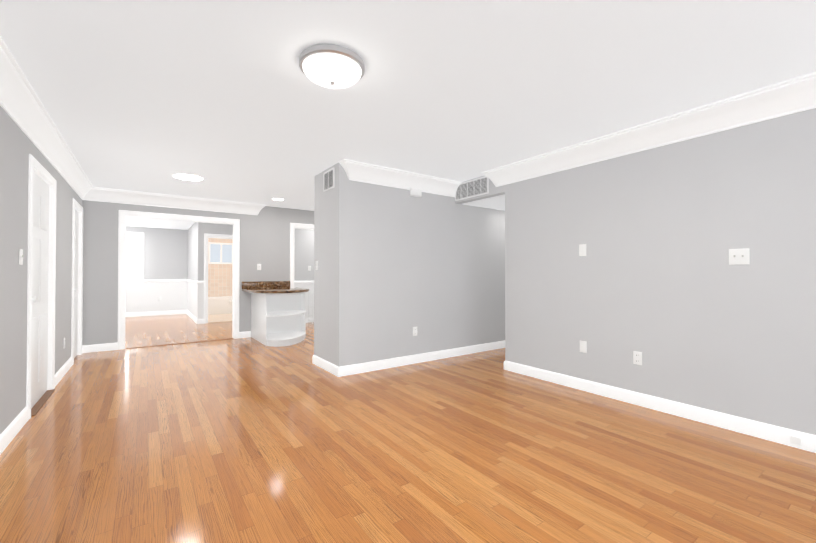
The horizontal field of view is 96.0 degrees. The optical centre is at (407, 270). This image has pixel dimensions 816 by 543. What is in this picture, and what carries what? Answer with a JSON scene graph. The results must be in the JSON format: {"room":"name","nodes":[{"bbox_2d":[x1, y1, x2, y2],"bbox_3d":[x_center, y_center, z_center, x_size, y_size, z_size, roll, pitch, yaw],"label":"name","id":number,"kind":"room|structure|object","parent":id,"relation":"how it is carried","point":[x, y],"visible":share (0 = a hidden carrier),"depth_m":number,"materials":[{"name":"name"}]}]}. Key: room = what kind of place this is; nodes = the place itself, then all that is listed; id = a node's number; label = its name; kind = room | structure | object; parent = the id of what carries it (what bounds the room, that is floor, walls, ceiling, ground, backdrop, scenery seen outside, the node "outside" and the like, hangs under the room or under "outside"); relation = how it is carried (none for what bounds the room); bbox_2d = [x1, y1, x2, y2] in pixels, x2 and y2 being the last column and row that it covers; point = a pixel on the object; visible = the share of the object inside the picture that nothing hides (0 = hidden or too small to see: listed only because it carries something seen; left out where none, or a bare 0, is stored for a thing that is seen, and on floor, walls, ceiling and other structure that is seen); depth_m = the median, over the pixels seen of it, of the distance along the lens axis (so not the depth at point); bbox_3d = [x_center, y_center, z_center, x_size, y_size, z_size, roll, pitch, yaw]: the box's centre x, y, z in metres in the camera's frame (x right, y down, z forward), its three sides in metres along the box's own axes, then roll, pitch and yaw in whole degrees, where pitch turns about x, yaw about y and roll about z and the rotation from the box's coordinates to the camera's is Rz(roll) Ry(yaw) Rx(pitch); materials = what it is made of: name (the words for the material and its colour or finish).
{"room":"empty living room","nodes":[
{"label":"empty living room","id":0,"kind":"room"},
{"bbox_2d":[0,106,81,434],"bbox_3d":[-1.877,-0.044,1.198,0.120,2.440,10.470,0,-1,-35],"label":"wall","id":1,"kind":"structure","parent":0,"point":[17,146],"depth_m":2.73,"materials":[{"name":"grey paint"}]},
{"bbox_2d":[0,406,28,454],"bbox_3d":[-0.924,1.110,-0.035,0.015,0.110,7.275,0,-1,-35],"label":"baseboard","id":2,"kind":"structure","parent":1,"relation":"attached to","point":[9,433],"depth_m":2.60,"materials":[{"name":"white paint"}]},
{"bbox_2d":[19,249,23,264],"bbox_3d":[-2.907,-0.099,2.766,0.018,0.116,0.072,0,-1,-35],"label":"light switch","id":3,"kind":"object","parent":1,"relation":"attached to","point":[21,256],"visible":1,"depth_m":2.76,"materials":[{"name":"white plastic"}]},
{"bbox_2d":[31,171,48,408],"bbox_3d":[-3.336,0.170,3.330,0.098,2.038,0.832,0,-1,-35],"label":"door","id":4,"kind":"structure","parent":1,"relation":"in","point":[39,373],"depth_m":3.36,"materials":[{"name":"white paint"}]},
{"bbox_2d":[26,154,55,418],"bbox_3d":[-3.368,0.134,3.308,0.141,2.125,0.990,0,-1,-35],"label":"door frame","id":5,"kind":"structure","parent":1,"relation":"attached to","point":[35,164],"depth_m":3.59,"materials":[{"name":"white paint"}]},
{"bbox_2d":[31,389,54,415],"bbox_3d":[-3.362,1.193,3.302,0.155,0.007,0.832,0,-1,-35],"label":"door sill","id":6,"kind":"structure","parent":1,"relation":"attached to","point":[38,405],"depth_m":3.30,"materials":[{"name":"brown wood"}]},
{"bbox_2d":[0,36,95,200],"bbox_3d":[-1.754,-1.168,1.253,0.130,0.190,10.300,0,-1,-35],"label":"crown molding","id":7,"kind":"structure","parent":1,"relation":"attached to","point":[22,106],"depth_m":2.86,"materials":[{"name":"white paint"}]},
{"bbox_2d":[55,357,72,385],"bbox_3d":[-3.942,1.150,4.203,0.015,0.110,1.150,0,-1,-35],"label":"baseboard","id":8,"kind":"structure","parent":1,"relation":"attached to","point":[63,370],"depth_m":4.16,"materials":[{"name":"white paint"}]},
{"bbox_2d":[74,209,78,357],"bbox_3d":[-4.525,0.185,5.000,0.098,2.038,0.652,0,-1,-35],"label":"door","id":9,"kind":"structure","parent":1,"relation":"in","point":[76,285],"depth_m":5.09,"materials":[{"name":"white paint"}]},
{"bbox_2d":[71,198,82,364],"bbox_3d":[-4.557,0.150,4.978,0.141,2.125,0.810,0,-1,-35],"label":"door frame","id":10,"kind":"structure","parent":1,"relation":"attached to","point":[75,203],"depth_m":5.26,"materials":[{"name":"white paint"}]},
{"bbox_2d":[125,226,187,312],"bbox_3d":[-7.513,0.040,9.982,2.840,2.440,0.120,0,-1,-35],"label":"wall","id":11,"kind":"structure","parent":0,"point":[165,253],"depth_m":10.32,"materials":[{"name":"paint"}]},
{"bbox_2d":[126,232,144,284],"bbox_3d":[-7.735,-0.318,9.720,1.250,1.430,0.054,0,-1,-35],"label":"window","id":12,"kind":"structure","parent":11,"relation":"in","point":[142,281],"depth_m":10.04,"materials":[{"name":"white paint"}]},
{"bbox_2d":[126,234,140,280],"bbox_3d":[-7.733,-0.333,9.717,1.066,1.258,0.038,0,-1,-35],"label":"window blind","id":13,"kind":"object","parent":12,"relation":"attached to","point":[133,256],"depth_m":9.93,"materials":[{"name":"white plastic"}]},
{"bbox_2d":[126,236,140,280],"bbox_3d":[-7.748,-0.333,9.739,1.066,1.256,0.004,0,-1,-35],"label":"window panel","id":14,"kind":"object","parent":12,"relation":"attached to","point":[138,261],"depth_m":9.97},
{"bbox_2d":[125,310,185,316],"bbox_3d":[-7.522,1.204,9.881,2.720,0.110,0.015,0,-1,-35],"label":"baseboard","id":15,"kind":"structure","parent":11,"relation":"attached to","point":[135,314],"depth_m":10.22,"materials":[{"name":"white paint"}]},
{"bbox_2d":[187,222,197,317],"bbox_3d":[-5.636,0.037,9.692,0.120,2.440,2.530,0,-1,-35],"label":"wall","id":16,"kind":"structure","parent":0,"point":[192,274],"depth_m":9.53,"materials":[{"name":"paint"}]},
{"bbox_2d":[144,279,203,283],"bbox_3d":[-6.007,0.289,9.335,1.145,0.070,2.677,0,-1,-35],"label":"chair rail","id":17,"kind":"object","parent":16,"relation":"attached to","point":[181,280],"depth_m":10.31,"materials":[{"name":"white paint"}]},
{"bbox_2d":[186,310,197,323],"bbox_3d":[-5.645,1.201,9.577,0.015,0.110,2.640,0,-1,-35],"label":"baseboard","id":18,"kind":"structure","parent":16,"relation":"attached to","point":[191,316],"depth_m":9.30,"materials":[{"name":"white paint"}]},
{"bbox_2d":[82,200,313,344],"bbox_3d":[-2.335,0.014,7.224,6.125,2.440,0.120,0,-1,-35],"label":"wall","id":19,"kind":"structure","parent":0,"point":[264,241],"depth_m":5.71,"materials":[{"name":"grey paint"}]},
{"bbox_2d":[82,342,117,352],"bbox_3d":[-4.602,1.162,5.479,0.420,0.110,0.075,0,-1,-35],"label":"baseboard","id":20,"kind":"structure","parent":19,"relation":"attached to","point":[99,347],"depth_m":5.50,"materials":[{"name":"white paint"}]},
{"bbox_2d":[118,210,239,349],"bbox_3d":[-3.784,0.151,6.185,1.720,2.145,0.153,0,-1,-35],"label":"door frame","id":21,"kind":"structure","parent":19,"relation":"attached to","point":[121,237],"depth_m":5.93,"materials":[{"name":"white paint"}]},
{"bbox_2d":[92,187,265,214],"bbox_3d":[-3.655,-1.122,6.154,2.420,0.190,0.150,0,-1,-35],"label":"crown molding","id":22,"kind":"structure","parent":19,"relation":"attached to","point":[102,194],"depth_m":6.02,"materials":[{"name":"white paint"}]},
{"bbox_2d":[125,338,233,348],"bbox_3d":[-3.763,1.220,6.145,1.542,0.007,0.062,0,-1,-35],"label":"sill","id":23,"kind":"structure","parent":19,"relation":"attached to","point":[178,343],"depth_m":6.09,"materials":[{"name":"brown wood"}]},
{"bbox_2d":[239,331,250,337],"bbox_3d":[-2.967,1.173,6.680,0.197,0.110,0.015,0,-1,-35],"label":"baseboard","id":24,"kind":"structure","parent":19,"relation":"attached to","point":[246,334],"depth_m":6.68,"materials":[{"name":"white paint"}]},
{"bbox_2d":[242,281,289,288],"bbox_3d":[-2.653,0.274,6.900,0.875,0.128,0.031,0,-1,-35],"label":"backsplash","id":25,"kind":"structure","parent":19,"relation":"attached to","point":[254,284],"depth_m":6.85,"materials":[{"name":"brown stone"}]},
{"bbox_2d":[290,223,313,287],"bbox_3d":[-1.887,0.156,7.455,1.015,2.160,0.021,0,-1,-35],"label":"door frame","id":26,"kind":"structure","parent":19,"relation":"attached to","point":[292,225],"depth_m":7.18,"materials":[{"name":"white paint"}]},
{"bbox_2d":[197,222,232,318],"bbox_3d":[-4.428,0.030,8.926,1.200,2.440,0.120,0,-1,-35],"label":"wall","id":27,"kind":"structure","parent":0,"point":[212,228],"depth_m":8.59,"materials":[{"name":"paint"}]},
{"bbox_2d":[204,234,232,322],"bbox_3d":[-4.519,0.197,8.854,0.720,2.105,0.155,0,-1,-35],"label":"door frame","id":28,"kind":"structure","parent":27,"relation":"attached to","point":[206,236],"depth_m":8.62,"materials":[{"name":"white paint"}]},
{"bbox_2d":[208,238,232,296],"bbox_3d":[-5.719,0.051,11.178,1.410,2.440,0.012,0,-1,-35],"label":"tiled wall","id":29,"kind":"structure","parent":0,"point":[219,280],"depth_m":11.15,"materials":[{"name":"beige tile"}]},
{"bbox_2d":[209,242,232,263],"bbox_3d":[-5.686,-0.509,11.181,0.680,0.640,0.029,0,-1,-35],"label":"window","id":30,"kind":"structure","parent":29,"relation":"in","point":[220,253],"depth_m":11.17,"materials":[{"name":"white paint"}]},
{"bbox_2d":[210,244,231,262],"bbox_3d":[-5.692,-0.509,11.189,0.596,0.556,0.006,0,-1,-35],"label":"window panel","id":31,"kind":"object","parent":30,"relation":"attached to","point":[215,253],"visible":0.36,"depth_m":11.18,"materials":[{"name":"clear glass"}]},
{"bbox_2d":[294,228,313,317],"bbox_3d":[-1.919,0.032,9.178,3.420,2.440,0.120,0,-1,-35],"label":"wall","id":32,"kind":"structure","parent":0,"point":[303,249],"depth_m":8.73,"materials":[{"name":"paint"}]},
{"bbox_2d":[294,280,313,283],"bbox_3d":[-1.925,0.286,9.081,3.300,0.070,0.027,0,-1,-35],"label":"chair rail","id":33,"kind":"object","parent":32,"relation":"attached to","point":[302,282],"depth_m":8.68,"materials":[{"name":"white paint"}]},
{"bbox_2d":[0,313,815,542],"bbox_3d":[-1.317,1.255,4.856,8.000,0.112,15.800,0,-1,-35],"label":"floor","id":34,"kind":"structure","parent":0,"point":[246,440],"depth_m":2.30,"materials":[{"name":"brown wood"}]},
{"bbox_2d":[208,296,231,314],"bbox_3d":[-5.491,1.027,10.850,1.440,0.458,0.764,0,-1,-35],"label":"bathtub","id":35,"kind":"object","parent":34,"relation":"on","point":[220,305],"depth_m":10.48,"materials":[{"name":"white ceramic"}]},
{"bbox_2d":[251,293,301,340],"bbox_3d":[-2.411,0.804,6.775,0.760,0.850,0.507,0,-1,-35],"label":"base cabinet","id":36,"kind":"object","parent":34,"relation":"on","point":[278,313],"depth_m":6.48,"materials":[{"name":"white wood"}]},
{"bbox_2d":[242,289,308,292],"bbox_3d":[-2.231,0.354,6.423,1.000,0.040,1.297,0,-1,-35],"label":"countertop","id":37,"kind":"structure","parent":36,"relation":"on","point":[247,290],"depth_m":5.96,"materials":[{"name":"brown stone"}]},
{"bbox_2d":[308,293,313,323],"bbox_3d":[-2.046,0.899,8.800,0.616,0.700,0.281,0,-1,-35],"label":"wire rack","id":38,"kind":"object","parent":34,"relation":"on","point":[312,309],"visible":0.33,"depth_m":8.56,"materials":[{"name":"white metal"}]},
{"bbox_2d":[314,162,504,366],"bbox_3d":[0.452,-0.003,5.514,3.570,2.440,0.760,0,-1,-35],"label":"wall block","id":39,"kind":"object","parent":34,"relation":"on","point":[396,265],"visible":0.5,"depth_m":4.69,"materials":[{"name":"grey paint"}]},
{"bbox_2d":[323,167,334,191],"bbox_3d":[-0.947,-1.078,4.393,0.019,0.235,0.300,0,-1,-35],"label":"air vent","id":40,"kind":"object","parent":39,"relation":"attached to","point":[329,179],"visible":0.98,"depth_m":4.37,"materials":[{"name":"white metal"}]},
{"bbox_2d":[339,159,460,196],"bbox_3d":[-0.028,-1.136,4.655,1.780,0.190,0.160,0,-1,-35],"label":"crown molding","id":41,"kind":"structure","parent":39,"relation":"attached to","point":[374,174],"depth_m":4.56,"materials":[{"name":"white paint"}]},
{"bbox_2d":[312,340,504,376],"bbox_3d":[0.446,1.162,5.498,3.585,0.110,0.790,0,-1,-35],"label":"baseboard","id":42,"kind":"structure","parent":39,"relation":"attached to","point":[335,370],"depth_m":4.67,"materials":[{"name":"white paint"}]},
{"bbox_2d":[413,327,416,335],"bbox_3d":[0.093,0.795,4.777,0.072,0.116,0.010,0,-1,-35],"label":"outlet","id":43,"kind":"object","parent":39,"relation":"attached to","point":[414,331],"visible":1,"depth_m":4.77,"materials":[{"name":"white plastic"}]},
{"bbox_2d":[410,188,421,196],"bbox_3d":[0.103,-1.012,4.780,0.170,0.105,0.044,0,-1,-35],"label":"smoke detector","id":44,"kind":"object","parent":39,"relation":"attached to","point":[415,192],"visible":1,"depth_m":4.76,"materials":[{"name":"white plastic"}]},
{"bbox_2d":[0,0,815,229],"bbox_3d":[-1.317,-1.279,4.880,8.000,0.100,15.800,0,-1,-35],"label":"ceiling","id":45,"kind":"structure","parent":0,"point":[228,100],"depth_m":2.39,"materials":[{"name":"white paint"}]},
{"bbox_2d":[172,173,203,180],"bbox_3d":[-2.894,-1.224,4.836,0.366,0.010,0.366,0,-1,-35],"label":"recessed light","id":46,"kind":"object","parent":45,"relation":"in","point":[187,176],"visible":1,"depth_m":4.80,"materials":[{"name":"white paint"}]},
{"bbox_2d":[299,44,364,88],"bbox_3d":[-0.458,-1.184,2.225,0.390,0.139,0.390,0,-1,-35],"label":"flush ceiling light","id":47,"kind":"object","parent":45,"relation":"attached to","point":[332,66],"visible":1,"depth_m":2.12,"materials":[{"name":"white glass"}]},
{"bbox_2d":[464,195,504,210],"bbox_3d":[1.704,-1.086,5.403,1.670,0.275,0.890,0,-1,-35],"label":"ceiling soffit","id":48,"kind":"structure","parent":0,"point":[497,202],"depth_m":5.24,"materials":[{"name":"white paint"}]},
{"bbox_2d":[455,108,815,434],"bbox_3d":[2.753,-0.032,2.377,0.120,2.440,7.020,0,-1,-35],"label":"wall","id":49,"kind":"structure","parent":0,"point":[674,297],"depth_m":2.97,"materials":[{"name":"grey paint"}]},
{"bbox_2d":[455,176,488,200],"bbox_3d":[0.848,-1.093,4.941,0.019,0.235,0.620,0,-1,-35],"label":"air vent","id":50,"kind":"object","parent":49,"relation":"in","point":[473,188],"visible":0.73,"depth_m":4.90,"materials":[{"name":"white metal"}]},
{"bbox_2d":[579,244,585,255],"bbox_3d":[1.750,-0.200,3.678,0.006,0.116,0.072,0,-1,-35],"label":"switch plate","id":51,"kind":"object","parent":49,"relation":"attached to","point":[582,249],"visible":1,"depth_m":3.68,"materials":[{"name":"white plastic"}]},
{"bbox_2d":[580,340,586,352],"bbox_3d":[1.750,0.765,3.668,0.006,0.116,0.072,0,-1,-35],"label":"outlet","id":52,"kind":"object","parent":49,"relation":"attached to","point":[583,346],"visible":1,"depth_m":3.66,"materials":[{"name":"white plastic"}]},
{"bbox_2d":[633,351,641,364],"bbox_3d":[2.038,0.781,3.260,0.010,0.116,0.072,0,-1,-35],"label":"outlet","id":53,"kind":"object","parent":49,"relation":"attached to","point":[637,358],"visible":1,"depth_m":3.26,"materials":[{"name":"white plastic"}]},
{"bbox_2d":[482,72,815,186],"bbox_3d":[2.832,-1.160,2.088,0.160,0.190,6.340,0,-1,-35],"label":"crown molding","id":54,"kind":"structure","parent":49,"relation":"attached to","point":[789,96],"depth_m":2.97,"materials":[{"name":"white paint"}]},
{"bbox_2d":[504,360,815,452],"bbox_3d":[2.937,1.129,1.991,0.015,0.110,6.095,0,-1,-35],"label":"baseboard","id":55,"kind":"structure","parent":49,"relation":"attached to","point":[773,433],"depth_m":2.98,"materials":[{"name":"white paint"}]},
{"bbox_2d":[790,436,800,444],"bbox_3d":[2.592,1.136,2.454,0.008,0.045,0.050,0,-1,-35],"label":"outlet","id":56,"kind":"object","parent":55,"relation":"attached to","point":[794,439],"visible":1,"depth_m":2.45,"materials":[{"name":"white plastic"}]},
{"bbox_2d":[729,248,749,264],"bbox_3d":[2.435,-0.099,2.704,0.018,0.116,0.116,0,-1,-35],"label":"double light switch","id":57,"kind":"object","parent":49,"relation":"attached to","point":[738,256],"visible":1,"depth_m":2.71,"materials":[{"name":"white plastic"}]}
]}

